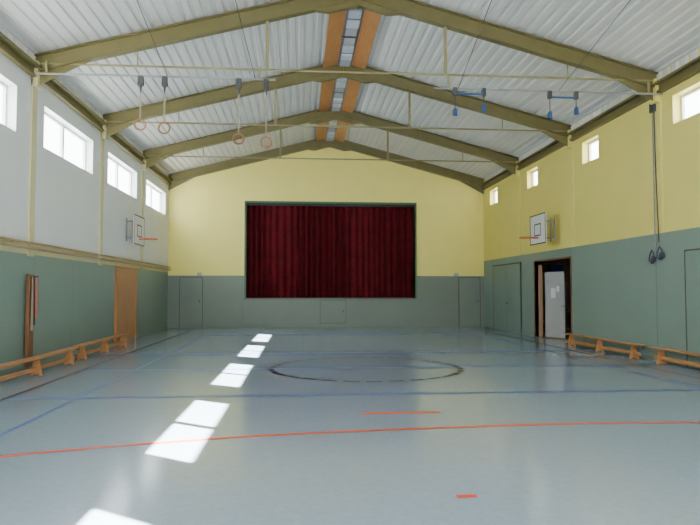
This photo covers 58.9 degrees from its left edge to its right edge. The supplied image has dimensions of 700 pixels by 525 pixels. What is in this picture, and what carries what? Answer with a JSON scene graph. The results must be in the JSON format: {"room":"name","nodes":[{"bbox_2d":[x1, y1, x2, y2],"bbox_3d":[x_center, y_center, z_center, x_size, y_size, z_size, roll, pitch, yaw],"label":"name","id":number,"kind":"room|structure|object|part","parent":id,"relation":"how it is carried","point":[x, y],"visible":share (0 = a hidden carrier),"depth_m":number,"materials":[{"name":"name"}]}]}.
{"room":"school gymnasium","nodes":[
{"label":"school gymnasium","id":0,"kind":"room"},
{"bbox_2d":[0,26,168,369],"bbox_3d":[-6.186,-1.085,10.520,0.250,6.100,28.650,0,-3,-5],"label":"wall","id":1,"kind":"structure","parent":0,"point":[76,295],"depth_m":13.82,"materials":[{"name":"paint"}]},
{"bbox_2d":[0,81,6,125],"bbox_3d":[-6.204,-2.890,9.886,0.060,0.850,2.980,0,-3,-5],"label":"window","id":2,"kind":"structure","parent":1,"relation":"in","point":[4,86],"depth_m":11.32,"materials":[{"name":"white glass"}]},
{"bbox_2d":[24,274,38,366],"bbox_3d":[-6.063,1.100,11.814,0.148,1.750,0.243,0,-3,-5],"label":"wall rack","id":3,"kind":"object","parent":1,"relation":"attached to","point":[31,283],"visible":1,"depth_m":11.74,"materials":[{"name":"brown wood"}]},
{"bbox_2d":[27,60,41,256],"bbox_3d":[-6.120,-2.018,12.048,0.120,3.800,0.220,0,-3,-5],"label":"trim","id":4,"kind":"structure","parent":1,"relation":"attached to","point":[35,81],"depth_m":12.00,"materials":[{"name":"beige paint"}]},
{"bbox_2d":[44,112,85,169],"bbox_3d":[-6.543,-2.704,14.083,0.060,0.850,2.980,0,-3,-5],"label":"window","id":5,"kind":"structure","parent":1,"relation":"in","point":[62,127],"depth_m":14.09,"materials":[{"name":"white plastic"}]},
{"bbox_2d":[0,326,167,375],"bbox_3d":[-6.041,1.907,10.273,0.020,0.100,28.400,0,-3,-5],"label":"baseboard","id":6,"kind":"structure","parent":1,"relation":"attached to","point":[61,356],"depth_m":13.30,"materials":[{"name":"green paint"}]},
{"bbox_2d":[0,236,169,267],"bbox_3d":[-6.003,-0.439,10.406,0.102,0.044,28.250,0,-3,-5],"label":"trim","id":7,"kind":"structure","parent":1,"relation":"attached to","point":[1,237],"depth_m":13.70,"materials":[{"name":"beige paint"}]},
{"bbox_2d":[0,242,170,269],"bbox_3d":[-5.999,-0.339,10.402,0.110,0.059,28.250,0,-3,-5],"label":"trim","id":8,"kind":"structure","parent":1,"relation":"attached to","point":[1,243],"depth_m":13.71,"materials":[{"name":"beige paint"}]},
{"bbox_2d":[0,24,172,185],"bbox_3d":[-5.972,-3.772,10.531,0.160,0.230,28.400,0,-3,-5],"label":"trim","id":9,"kind":"structure","parent":1,"relation":"attached to","point":[9,49],"depth_m":13.79,"materials":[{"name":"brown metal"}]},
{"bbox_2d":[98,120,107,264],"bbox_3d":[-6.458,-1.833,16.230,0.120,3.800,0.220,0,-3,-5],"label":"trim","id":10,"kind":"structure","parent":1,"relation":"attached to","point":[104,137],"depth_m":16.17,"materials":[{"name":"beige paint"}]},
{"bbox_2d":[108,156,131,195],"bbox_3d":[-6.881,-2.518,18.280,0.060,0.850,2.980,0,-3,-5],"label":"window","id":11,"kind":"structure","parent":1,"relation":"in","point":[117,165],"depth_m":18.27,"materials":[{"name":"white plastic"}]},
{"bbox_2d":[114,266,136,342],"bbox_3d":[-6.652,1.237,18.514,0.122,2.170,2.150,0,-3,-5],"label":"door","id":12,"kind":"structure","parent":1,"relation":"in","point":[125,302],"depth_m":18.37,"materials":[{"name":"brown wood"}]},
{"bbox_2d":[126,214,157,246],"bbox_3d":[-6.456,-0.971,18.964,0.944,0.900,0.960,-2,-3,43],"label":"basketball hoop","id":13,"kind":"object","parent":1,"relation":"attached to","point":[138,222],"visible":1,"depth_m":18.85,"materials":[{"name":"white paint"}]},
{"bbox_3d":[-6.603,-0.972,18.942,0.272,0.700,1.000,0,-3,-5],"label":"mounting frame","id":14,"kind":"part","parent":13,"relation":"part of","materials":[{"name":"grey metal"}]},
{"bbox_2d":[140,155,146,269],"bbox_3d":[-6.795,-1.647,20.413,0.120,3.800,0.220,0,-3,-5],"label":"trim","id":15,"kind":"structure","parent":1,"relation":"attached to","point":[144,160],"depth_m":20.37,"materials":[{"name":"beige paint"}]},
{"bbox_2d":[146,183,160,211],"bbox_3d":[-7.220,-2.331,22.477,0.060,0.850,2.980,0,-3,-5],"label":"window","id":16,"kind":"structure","parent":1,"relation":"in","point":[148,185],"depth_m":22.68,"materials":[{"name":"white plastic"}]},
{"bbox_2d":[35,61,275,80],"bbox_3d":[-3.825,-3.760,12.160,4.700,0.269,0.040,0,-3,-5],"label":"beam","id":17,"kind":"structure","parent":1,"relation":"attached to","point":[46,62],"depth_m":12.13,"materials":[{"name":"grey metal"}]},
{"bbox_2d":[134,75,169,133],"bbox_3d":[-3.865,-3.075,12.126,0.704,1.142,0.100,0,-3,-5],"label":"rings","id":18,"kind":"object","parent":17,"relation":"hanging from","point":[140,82],"visible":1,"depth_m":12.11,"materials":[{"name":"grey metal"}]},
{"bbox_2d":[232,78,271,147],"bbox_3d":[-1.932,-2.948,12.277,0.784,1.382,0.100,0,-3,-5],"label":"rings","id":19,"kind":"object","parent":17,"relation":"hanging from","point":[238,80],"visible":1,"depth_m":12.27,"materials":[{"name":"grey metal"}]},
{"bbox_2d":[167,147,483,325],"bbox_3d":[-0.849,-1.269,25.219,12.750,7.770,0.250,0,-3,-5],"label":"wall","id":20,"kind":"structure","parent":0,"point":[207,211],"depth_m":25.14,"materials":[{"name":"paint"}]},
{"bbox_2d":[179,277,202,327],"bbox_3d":[-6.283,1.579,24.492,0.910,2.015,0.068,0,-3,-5],"label":"door","id":21,"kind":"structure","parent":20,"relation":"in","point":[190,288],"depth_m":24.49,"materials":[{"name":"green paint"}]},
{"bbox_2d":[246,205,330,297],"bbox_3d":[-2.464,-0.487,25.128,3.401,3.800,0.341,0,-3,-5],"label":"stage curtain","id":22,"kind":"object","parent":20,"relation":"hanging from","point":[289,247],"visible":0.98,"depth_m":25.12,"materials":[{"name":"red fabric"}]},
{"bbox_2d":[168,139,483,193],"bbox_3d":[-0.830,-3.981,25.115,12.750,2.300,0.180,0,-3,-5],"label":"trim","id":23,"kind":"structure","parent":20,"relation":"attached to","point":[178,178],"depth_m":25.10,"materials":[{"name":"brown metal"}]},
{"bbox_2d":[168,324,483,327],"bbox_3d":[-0.838,2.557,24.915,12.750,0.100,0.020,0,-3,-5],"label":"baseboard","id":24,"kind":"structure","parent":20,"relation":"attached to","point":[418,325],"depth_m":24.87,"materials":[{"name":"paint"}]},
{"bbox_2d":[244,201,416,299],"bbox_3d":[-0.757,-0.470,25.166,6.970,3.970,0.300,0,-3,-5],"label":"trim","id":25,"kind":"structure","parent":20,"relation":"attached to","point":[415,204],"depth_m":25.12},
{"bbox_2d":[246,203,414,206],"bbox_3d":[-0.750,-2.333,25.159,6.830,0.110,0.020,0,-3,-5],"label":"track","id":26,"kind":"object","parent":20,"relation":"attached to","point":[248,204],"visible":1,"depth_m":25.14,"materials":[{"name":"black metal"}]},
{"bbox_2d":[245,299,417,324],"bbox_3d":[-0.706,1.987,24.931,6.950,1.040,0.060,0,-3,-5],"label":"wall panel","id":27,"kind":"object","parent":20,"relation":"attached to","point":[358,311],"depth_m":24.89,"materials":[{"name":"paint"}]},
{"bbox_2d":[320,300,345,322],"bbox_3d":[-0.680,1.981,24.920,1.060,0.930,0.055,0,-3,-5],"label":"door","id":28,"kind":"structure","parent":20,"relation":"in","point":[331,311],"depth_m":24.90,"materials":[{"name":"paint"}]},
{"bbox_2d":[331,206,413,296],"bbox_3d":[0.933,-0.475,25.391,3.406,3.800,0.330,0,-3,-5],"label":"stage curtain","id":29,"kind":"object","parent":20,"relation":"hanging from","point":[372,248],"visible":1,"depth_m":25.40,"materials":[{"name":"red fabric"}]},
{"bbox_2d":[458,277,480,326],"bbox_3d":[4.901,1.619,25.393,0.910,2.015,0.068,0,-3,-5],"label":"door","id":30,"kind":"structure","parent":20,"relation":"in","point":[468,287],"depth_m":25.40,"materials":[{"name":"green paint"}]},
{"bbox_2d":[247,297,413,297],"bbox_3d":[-0.884,-0.615,26.749,9.030,4.600,2.840,0,-3,-5],"label":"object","id":31,"kind":"structure","parent":0,"point":[247,297],"depth_m":27.98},
{"bbox_2d":[245,298,417,299],"bbox_3d":[-0.717,1.468,25.083,6.950,0.050,0.400,0,-3,-5],"label":"trim","id":32,"kind":"structure","parent":31,"relation":"attached to","point":[245,298],"depth_m":24.80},
{"bbox_2d":[0,327,699,524],"bbox_3d":[0.303,1.978,10.783,12.750,0.004,28.400,0,-3,-5],"label":"floor","id":33,"kind":"structure","parent":0,"point":[307,425],"depth_m":6.67,"materials":[{"name":"grey paint"}]},
{"bbox_2d":[0,347,80,381],"bbox_3d":[-5.496,1.818,10.859,0.230,0.330,3.730,0,-3,-5],"label":"bench","id":34,"kind":"object","parent":33,"relation":"on","point":[36,368],"visible":1,"depth_m":10.86,"materials":[{"name":"brown wood"}]},
{"bbox_3d":[-5.497,1.831,10.873,0.209,0.305,0.036,0,-3,-5],"label":"leg","id":35,"kind":"part","parent":34,"relation":"part of","materials":[{"name":"brown wood"}]},
{"bbox_3d":[-5.497,1.666,10.880,0.230,0.025,3.700,0,-3,-5],"label":"seat","id":36,"kind":"part","parent":34,"relation":"part of","materials":[{"name":"brown wood"}]},
{"bbox_3d":[-5.622,1.900,12.416,0.209,0.305,0.036,0,-3,-5],"label":"leg","id":37,"kind":"part","parent":34,"relation":"part of","materials":[{"name":"brown wood"}]},
{"bbox_2d":[72,333,129,359],"bbox_3d":[-5.878,1.994,14.837,0.230,0.330,3.730,0,-3,-5],"label":"bench","id":38,"kind":"object","parent":33,"relation":"on","point":[82,353],"visible":1,"depth_m":14.63,"materials":[{"name":"brown wood"}]},
{"bbox_3d":[-5.754,1.939,13.308,0.209,0.305,0.036,0,-3,-5],"label":"leg","id":39,"kind":"part","parent":38,"relation":"part of","materials":[{"name":"brown wood"}]},
{"bbox_3d":[-5.879,1.843,14.859,0.230,0.025,3.700,0,-3,-5],"label":"seat","id":40,"kind":"part","parent":38,"relation":"part of","materials":[{"name":"brown wood"}]},
{"bbox_3d":[-5.879,2.008,14.851,0.209,0.305,0.036,0,-3,-5],"label":"leg","id":41,"kind":"part","parent":38,"relation":"part of","materials":[{"name":"brown wood"}]},
{"bbox_3d":[-6.003,2.076,16.395,0.209,0.305,0.036,0,-3,-5],"label":"leg","id":42,"kind":"part","parent":38,"relation":"part of","materials":[{"name":"brown wood"}]},
{"bbox_2d":[563,333,645,358],"bbox_3d":[6.064,2.004,15.047,0.230,0.330,3.730,0,-3,-5],"label":"bench","id":43,"kind":"object","parent":33,"relation":"on","point":[599,346],"visible":1,"depth_m":14.68,"materials":[{"name":"brown wood"}]},
{"bbox_3d":[5.938,2.085,16.605,0.209,0.305,0.036,0,-3,-5],"label":"leg","id":44,"kind":"part","parent":43,"relation":"part of","materials":[{"name":"brown wood"}]},
{"bbox_3d":[6.063,2.017,15.062,0.209,0.305,0.036,0,-3,-5],"label":"leg","id":45,"kind":"part","parent":43,"relation":"part of","materials":[{"name":"brown wood"}]},
{"bbox_3d":[6.063,1.852,15.069,0.230,0.025,3.700,0,-3,-5],"label":"seat","id":46,"kind":"part","parent":43,"relation":"part of","materials":[{"name":"brown wood"}]},
{"bbox_3d":[6.188,1.948,13.518,0.209,0.305,0.036,0,-3,-5],"label":"leg","id":47,"kind":"part","parent":43,"relation":"part of","materials":[{"name":"brown wood"}]},
{"bbox_2d":[647,347,699,366],"bbox_3d":[6.414,1.823,10.966,0.230,0.330,3.730,0,-3,-5],"label":"bench","id":48,"kind":"object","parent":33,"relation":"on","point":[660,357],"visible":1,"depth_m":12.15,"materials":[{"name":"brown wood"}]},
{"bbox_3d":[6.288,1.904,12.524,0.209,0.305,0.036,0,-3,-5],"label":"leg","id":49,"kind":"part","parent":48,"relation":"part of","materials":[{"name":"brown wood"}]},
{"bbox_3d":[6.412,1.671,10.988,0.230,0.025,3.700,0,-3,-5],"label":"seat","id":50,"kind":"part","parent":48,"relation":"part of","materials":[{"name":"brown wood"}]},
{"bbox_2d":[0,0,699,178],"bbox_3d":[0.303,-4.928,11.089,13.250,1.759,28.900,0,-3,-5],"label":"ceiling","id":51,"kind":"structure","parent":0,"point":[653,35],"depth_m":14.64,"materials":[{"name":"white metal"}]},
{"bbox_2d":[136,0,167,76],"bbox_3d":[-3.496,-4.254,10.275,0.014,1.063,3.856,0,-3,-2],"label":"cable","id":52,"kind":"object","parent":51,"relation":"hanging from","point":[136,0],"visible":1,"depth_m":11.02,"materials":[{"name":"grey metal"}]},
{"bbox_2d":[235,0,254,77],"bbox_3d":[-1.975,-4.412,11.008,0.014,1.441,2.686,0,-3,4],"label":"cable","id":53,"kind":"object","parent":51,"relation":"hanging from","point":[235,0],"visible":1,"depth_m":11.48,"materials":[{"name":"grey metal"}]},
{"bbox_2d":[316,121,327,140],"bbox_3d":[-1.044,-5.022,23.085,0.380,0.120,3.860,0,-3,-5],"label":"trim","id":54,"kind":"structure","parent":51,"relation":"attached to","point":[321,131],"depth_m":23.71,"materials":[{"name":"orange wood"}]},
{"bbox_2d":[319,80,334,111],"bbox_3d":[-0.711,-5.205,18.953,0.380,0.120,3.960,0,-3,-5],"label":"trim","id":55,"kind":"structure","parent":51,"relation":"attached to","point":[327,87],"depth_m":19.22,"materials":[{"name":"orange wood"}]},
{"bbox_2d":[325,128,336,140],"bbox_3d":[-0.752,-5.054,24.185,0.380,0.220,1.940,0,-3,-5],"label":"ceiling light","id":56,"kind":"object","parent":51,"relation":"attached to","point":[330,132],"visible":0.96,"depth_m":23.99,"materials":[{"name":"white glass"}]},
{"bbox_2d":[327,120,338,127],"bbox_3d":[-0.591,-5.142,22.193,0.380,0.220,1.940,0,-3,-5],"label":"ceiling light","id":57,"kind":"object","parent":51,"relation":"attached to","point":[332,122],"visible":0.36,"depth_m":22.40,"materials":[{"name":"white glass"}]},
{"bbox_2d":[329,121,336,124],"bbox_3d":[-0.612,-5.040,22.448,0.280,0.040,0.360,0,-3,-5],"label":"diffuser","id":58,"kind":"object","parent":57,"relation":"attached to","point":[330,122],"depth_m":22.34,"materials":[{"name":"white plastic"}]},
{"bbox_2d":[323,11,345,67],"bbox_3d":[-0.373,-5.391,14.770,0.380,0.120,3.960,0,-3,-5],"label":"trim","id":59,"kind":"structure","parent":51,"relation":"attached to","point":[336,21],"depth_m":14.84,"materials":[{"name":"orange wood"}]},
{"bbox_2d":[330,92,344,110],"bbox_3d":[-0.414,-5.239,20.002,0.380,0.220,1.940,0,-3,-5],"label":"ceiling light","id":60,"kind":"object","parent":51,"relation":"attached to","point":[337,97],"visible":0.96,"depth_m":19.79,"materials":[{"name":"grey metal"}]},
{"bbox_2d":[332,103,340,107],"bbox_3d":[-0.435,-5.138,20.257,0.280,0.040,0.360,0,-3,-5],"label":"diffuser","id":61,"kind":"object","parent":60,"relation":"attached to","point":[338,105],"depth_m":20.22,"materials":[{"name":"white plastic"}]},
{"bbox_2d":[333,98,341,102],"bbox_3d":[-0.393,-5.161,19.739,0.280,0.040,0.360,0,-3,-5],"label":"diffuser","id":62,"kind":"object","parent":60,"relation":"attached to","point":[335,100],"depth_m":19.68,"materials":[{"name":"white plastic"}]},
{"bbox_2d":[334,93,342,97],"bbox_3d":[-0.357,-5.186,19.292,0.260,0.040,0.380,0,-3,-5],"label":"grille","id":63,"kind":"object","parent":60,"relation":"attached to","point":[336,95],"depth_m":19.22,"materials":[{"name":"grey metal"}]},
{"bbox_2d":[333,78,347,92],"bbox_3d":[-0.253,-5.327,18.011,0.380,0.220,1.940,0,-3,-5],"label":"ceiling light","id":64,"kind":"object","parent":51,"relation":"attached to","point":[340,85],"visible":0.57,"depth_m":18.24,"materials":[{"name":"white glass"}]},
{"bbox_2d":[335,88,343,92],"bbox_3d":[-0.310,-5.211,18.714,0.260,0.040,0.380,0,-3,-5],"label":"grille","id":65,"kind":"object","parent":64,"relation":"attached to","point":[336,89],"depth_m":18.73,"materials":[{"name":"grey metal"}]},
{"bbox_2d":[336,82,345,87],"bbox_3d":[-0.274,-5.226,18.266,0.280,0.040,0.360,0,-3,-5],"label":"diffuser","id":66,"kind":"object","parent":64,"relation":"attached to","point":[338,84],"depth_m":18.15,"materials":[{"name":"white plastic"}]},
{"bbox_2d":[337,78,346,81],"bbox_3d":[-0.232,-5.249,17.748,0.280,0.040,0.360,0,-3,-5],"label":"diffuser","id":67,"kind":"object","parent":64,"relation":"attached to","point":[341,79],"depth_m":17.80,"materials":[{"name":"white plastic"}]},
{"bbox_2d":[335,121,348,141],"bbox_3d":[-0.287,-5.019,23.146,0.380,0.120,3.860,0,-3,-5],"label":"trim","id":68,"kind":"structure","parent":51,"relation":"attached to","point":[341,132],"depth_m":23.60,"materials":[{"name":"orange wood"}]},
{"bbox_2d":[337,36,357,66],"bbox_3d":[-0.076,-5.425,15.820,0.380,0.220,1.940,0,-3,-5],"label":"ceiling light","id":69,"kind":"object","parent":51,"relation":"attached to","point":[348,43],"visible":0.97,"depth_m":15.62,"materials":[{"name":"white glass"}]},
{"bbox_2d":[340,60,349,66],"bbox_3d":[-0.133,-5.308,16.523,0.260,0.040,0.380,0,-3,-5],"label":"grille","id":70,"kind":"object","parent":69,"relation":"attached to","point":[342,62],"depth_m":16.50,"materials":[{"name":"grey metal"}]},
{"bbox_2d":[340,54,351,60],"bbox_3d":[-0.097,-5.323,16.075,0.280,0.040,0.360,0,-3,-5],"label":"diffuser","id":71,"kind":"object","parent":69,"relation":"attached to","point":[347,57],"depth_m":16.04,"materials":[{"name":"white plastic"}]},
{"bbox_2d":[342,46,353,52],"bbox_3d":[-0.056,-5.346,15.557,0.280,0.040,0.360,0,-3,-5],"label":"diffuser","id":72,"kind":"object","parent":69,"relation":"attached to","point":[345,49],"depth_m":15.51,"materials":[{"name":"white plastic"}]},
{"bbox_2d":[343,38,354,45],"bbox_3d":[-0.019,-5.371,15.109,0.260,0.040,0.380,0,-3,-5],"label":"grille","id":73,"kind":"object","parent":69,"relation":"attached to","point":[346,41],"depth_m":15.09,"materials":[{"name":"grey metal"}]},
{"bbox_2d":[341,79,360,112],"bbox_3d":[0.047,-5.203,19.014,0.380,0.120,3.960,0,-3,-5],"label":"trim","id":74,"kind":"structure","parent":51,"relation":"attached to","point":[352,89],"depth_m":19.23,"materials":[{"name":"orange wood"}]},
{"bbox_2d":[342,8,363,35],"bbox_3d":[0.084,-5.513,13.829,0.380,0.220,1.940,0,-3,-5],"label":"skylight","id":75,"kind":"object","parent":51,"relation":"attached to","point":[353,18],"visible":0.64,"depth_m":13.94,"materials":[{"name":"white glass"}]},
{"bbox_2d":[345,28,356,35],"bbox_3d":[0.027,-5.397,14.532,0.260,0.040,0.380,0,-3,-5],"label":"grille","id":76,"kind":"object","parent":75,"relation":"attached to","point":[348,31],"depth_m":14.51,"materials":[{"name":"grey metal"}]},
{"bbox_2d":[346,20,359,28],"bbox_3d":[0.064,-5.412,14.084,0.280,0.040,0.360,0,-3,-5],"label":"diffuser","id":77,"kind":"object","parent":75,"relation":"attached to","point":[355,24],"depth_m":14.05,"materials":[{"name":"white plastic"}]},
{"bbox_2d":[348,9,361,18],"bbox_3d":[0.105,-5.434,13.566,0.280,0.040,0.360,0,-3,-5],"label":"diffuser","id":78,"kind":"object","parent":75,"relation":"attached to","point":[353,13],"depth_m":13.53,"materials":[{"name":"white plastic"}]},
{"bbox_2d":[352,10,380,68],"bbox_3d":[0.384,-5.388,14.831,0.380,0.120,3.960,0,-3,-5],"label":"trim","id":79,"kind":"structure","parent":51,"relation":"attached to","point":[370,20],"depth_m":14.85,"materials":[{"name":"orange wood"}]},
{"bbox_2d":[458,0,491,87],"bbox_3d":[2.409,-4.428,10.760,0.014,1.614,3.856,0,-3,-6],"label":"cable","id":80,"kind":"object","parent":51,"relation":"hanging from","point":[491,0],"visible":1,"depth_m":11.44,"materials":[{"name":"grey metal"}]},
{"bbox_2d":[558,0,630,90],"bbox_3d":[4.553,-4.133,10.919,0.014,1.038,3.859,0,-3,-8],"label":"cable","id":81,"kind":"object","parent":51,"relation":"hanging from","point":[630,0],"visible":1,"depth_m":11.33,"materials":[{"name":"grey metal"}]},
{"bbox_2d":[539,259,570,342],"bbox_3d":[8.206,0.852,19.203,4.350,3.200,8.200,0,-3,-5],"label":"wall","id":82,"kind":"structure","parent":0,"point":[566,268],"depth_m":23.19,"materials":[{"name":"paint"}]},
{"bbox_2d":[543,272,570,333],"bbox_3d":[7.440,1.403,21.527,1.440,2.105,0.500,0,-3,-5],"label":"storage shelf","id":83,"kind":"object","parent":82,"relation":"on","point":[565,272],"visible":0.11,"depth_m":21.44,"materials":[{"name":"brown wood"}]},
{"bbox_3d":[6.743,1.403,21.471,0.040,2.100,0.500,0,-3,-5],"label":"panel","id":84,"kind":"part","parent":83,"relation":"part of","materials":[{"name":"brown wood"}]},
{"bbox_2d":[546,264,564,271],"bbox_3d":[7.141,0.203,21.556,0.520,0.290,0.340,0,-3,-5],"label":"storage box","id":85,"kind":"object","parent":83,"relation":"on","point":[551,267],"visible":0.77,"depth_m":21.41,"materials":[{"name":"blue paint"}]},
{"bbox_2d":[483,48,699,360],"bbox_3d":[6.772,-1.039,11.564,0.250,6.100,28.650,0,-3,-5],"label":"wall","id":86,"kind":"structure","parent":0,"point":[618,294],"depth_m":14.77,"materials":[{"name":"paint"}]},
{"bbox_2d":[146,129,514,162],"bbox_3d":[-0.501,-4.021,21.026,12.750,1.081,0.044,0,-3,-5],"label":"trim","id":87,"kind":"structure","parent":86,"relation":"attached to","point":[203,156],"depth_m":20.98,"materials":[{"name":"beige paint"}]},
{"bbox_2d":[143,110,518,173],"bbox_3d":[-0.501,-4.162,21.032,12.750,2.300,0.180,0,-3,-5],"label":"roof beam","id":88,"kind":"structure","parent":86,"relation":"attached to","point":[317,117],"depth_m":21.02,"materials":[{"name":"green metal"}]},
{"bbox_2d":[103,64,570,145],"bbox_3d":[-0.163,-4.348,16.850,12.750,2.300,0.180,0,-3,-5],"label":"beam","id":89,"kind":"structure","parent":86,"relation":"attached to","point":[288,79],"depth_m":16.83,"materials":[{"name":"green metal"}]},
{"bbox_2d":[107,86,567,131],"bbox_3d":[-0.163,-4.206,16.844,12.750,1.081,0.044,0,-3,-5],"label":"trim","id":90,"kind":"structure","parent":86,"relation":"attached to","point":[275,89],"depth_m":16.80,"materials":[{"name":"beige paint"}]},
{"bbox_2d":[34,0,657,100],"bbox_3d":[0.174,-4.533,12.668,12.750,2.300,0.180,0,-3,-5],"label":"beam","id":91,"kind":"structure","parent":86,"relation":"attached to","point":[193,29],"depth_m":12.63,"materials":[{"name":"green metal"}]},
{"bbox_2d":[40,21,652,80],"bbox_3d":[0.174,-4.392,12.661,12.750,1.081,0.044,0,-3,-5],"label":"beam","id":92,"kind":"structure","parent":86,"relation":"attached to","point":[267,22],"depth_m":12.60,"materials":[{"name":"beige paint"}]},
{"bbox_2d":[493,262,521,333],"bbox_3d":[5.706,1.277,22.688,0.068,2.460,3.060,0,-3,-5],"label":"door","id":93,"kind":"structure","parent":86,"relation":"in","point":[507,281],"depth_m":22.49,"materials":[{"name":"green paint"}]},
{"bbox_2d":[514,161,520,255],"bbox_3d":[5.794,-1.872,21.439,0.120,3.260,0.220,0,-3,-5],"label":"trim","id":94,"kind":"structure","parent":86,"relation":"attached to","point":[517,174],"depth_m":21.39,"materials":[{"name":"yellow paint"}]},
{"bbox_2d":[532,169,536,186],"bbox_3d":[6.152,-2.764,20.272,0.060,0.580,0.900,0,-3,-5],"label":"window","id":95,"kind":"structure","parent":86,"relation":"in","point":[534,171],"depth_m":20.67,"materials":[{"name":"white plastic"}]},
{"bbox_2d":[519,212,555,245],"bbox_3d":[5.602,-0.990,18.522,0.914,0.900,0.941,-2,-3,42],"label":"basketball hoop","id":96,"kind":"object","parent":86,"relation":"attached to","point":[538,232],"visible":1,"depth_m":18.45,"materials":[{"name":"white paint"}]},
{"bbox_3d":[5.858,-0.989,18.543,0.451,0.700,1.000,0,-3,-5],"label":"mounting frame","id":97,"kind":"part","parent":96,"relation":"part of","materials":[{"name":"grey metal"}]},
{"bbox_2d":[538,265,542,335],"bbox_3d":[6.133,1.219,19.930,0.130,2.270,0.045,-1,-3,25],"label":"door","id":98,"kind":"structure","parent":86,"relation":"in","point":[540,268],"depth_m":19.91,"materials":[{"name":"brown wood"}]},
{"bbox_2d":[434,76,662,94],"bbox_3d":[4.124,-3.652,12.797,4.850,0.269,0.040,0,-3,-5],"label":"beam","id":99,"kind":"structure","parent":86,"relation":"attached to","point":[448,77],"depth_m":12.77,"materials":[{"name":"grey metal"}]},
{"bbox_2d":[452,87,485,115],"bbox_3d":[2.434,-3.273,12.643,0.689,0.580,0.070,0,-3,-5],"label":"trapeze hoist","id":100,"kind":"object","parent":99,"relation":"hanging from","point":[454,90],"visible":1,"depth_m":12.63,"materials":[{"name":"blue paint"}]},
{"bbox_2d":[547,90,578,118],"bbox_3d":[4.398,-3.246,12.801,0.649,0.580,0.070,0,-3,-5],"label":"trapeze hoist","id":101,"kind":"object","parent":99,"relation":"hanging from","point":[549,93],"visible":1,"depth_m":12.79,"materials":[{"name":"blue paint"}]},
{"bbox_2d":[534,256,572,336],"bbox_3d":[6.194,1.102,18.643,0.290,2.450,2.770,0,-3,-5],"label":"trim","id":102,"kind":"structure","parent":86,"relation":"attached to","point":[568,257],"depth_m":19.44,"materials":[{"name":"brown wood"}]},
{"bbox_2d":[545,272,565,338],"bbox_3d":[6.323,1.306,19.171,0.090,2.030,0.930,1,-3,-20],"label":"door","id":103,"kind":"structure","parent":86,"relation":"in","point":[555,300],"depth_m":19.13,"materials":[{"name":"white paint"}]},
{"bbox_2d":[566,130,574,246],"bbox_3d":[6.131,-2.057,17.256,0.120,3.260,0.220,0,-3,-5],"label":"trim","id":104,"kind":"structure","parent":86,"relation":"attached to","point":[570,143],"depth_m":17.21,"materials":[{"name":"yellow paint"}]},
{"bbox_2d":[480,56,699,189],"bbox_3d":[6.578,-3.727,11.542,0.160,0.230,28.400,0,-3,-5],"label":"trim","id":105,"kind":"structure","parent":86,"relation":"attached to","point":[690,69],"depth_m":15.02,"materials":[{"name":"green metal"}]},
{"bbox_2d":[484,324,699,368],"bbox_3d":[6.647,1.952,11.296,0.020,0.100,28.400,0,-3,-5],"label":"baseboard","id":106,"kind":"structure","parent":86,"relation":"attached to","point":[645,356],"depth_m":14.47,"materials":[{"name":"green paint"}]},
{"bbox_2d":[486,48,699,180],"bbox_3d":[6.657,-3.966,11.353,0.035,0.230,27.990,0,-3,-5],"label":"trim","id":107,"kind":"structure","parent":86,"relation":"attached to","point":[694,54],"depth_m":15.35,"materials":[{"name":"white dark olive-brown painted steel"}]},
{"bbox_2d":[588,138,597,160],"bbox_3d":[6.478,-2.944,16.229,0.060,0.580,0.900,0,-3,-5],"label":"window","id":108,"kind":"structure","parent":86,"relation":"in","point":[595,140],"depth_m":16.62,"materials":[{"name":"white plastic"}]},
{"bbox_2d":[648,104,664,263],"bbox_3d":[6.474,-1.699,13.151,0.093,3.440,0.506,0,-3,-5],"label":"cord","id":109,"kind":"object","parent":86,"relation":"attached to","point":[652,108],"visible":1,"depth_m":13.18,"materials":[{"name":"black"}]},
{"bbox_3d":[6.468,-1.871,13.098,0.030,2.901,0.124,0,-3,1],"label":"cord","id":110,"kind":"part","parent":109,"relation":"part of","materials":[{"name":"black fabric"}]},
{"bbox_2d":[650,78,663,232],"bbox_3d":[6.469,-2.243,13.074,0.120,3.260,0.220,0,-3,-5],"label":"trim","id":111,"kind":"structure","parent":86,"relation":"attached to","point":[656,98],"depth_m":13.04,"materials":[{"name":"yellow paint"}]},
{"bbox_2d":[680,86,699,119],"bbox_3d":[6.804,-3.123,12.186,0.060,0.580,0.900,0,-3,-5],"label":"window","id":112,"kind":"structure","parent":86,"relation":"in","point":[682,98],"depth_m":12.57,"materials":[{"name":"white plastic"}]},
{"bbox_2d":[684,248,699,367],"bbox_3d":[6.629,0.865,11.498,0.028,2.290,1.290,0,-3,-5],"label":"door","id":113,"kind":"structure","parent":86,"relation":"in","point":[691,258],"depth_m":11.91,"materials":[{"name":"green paint"}]}
]}

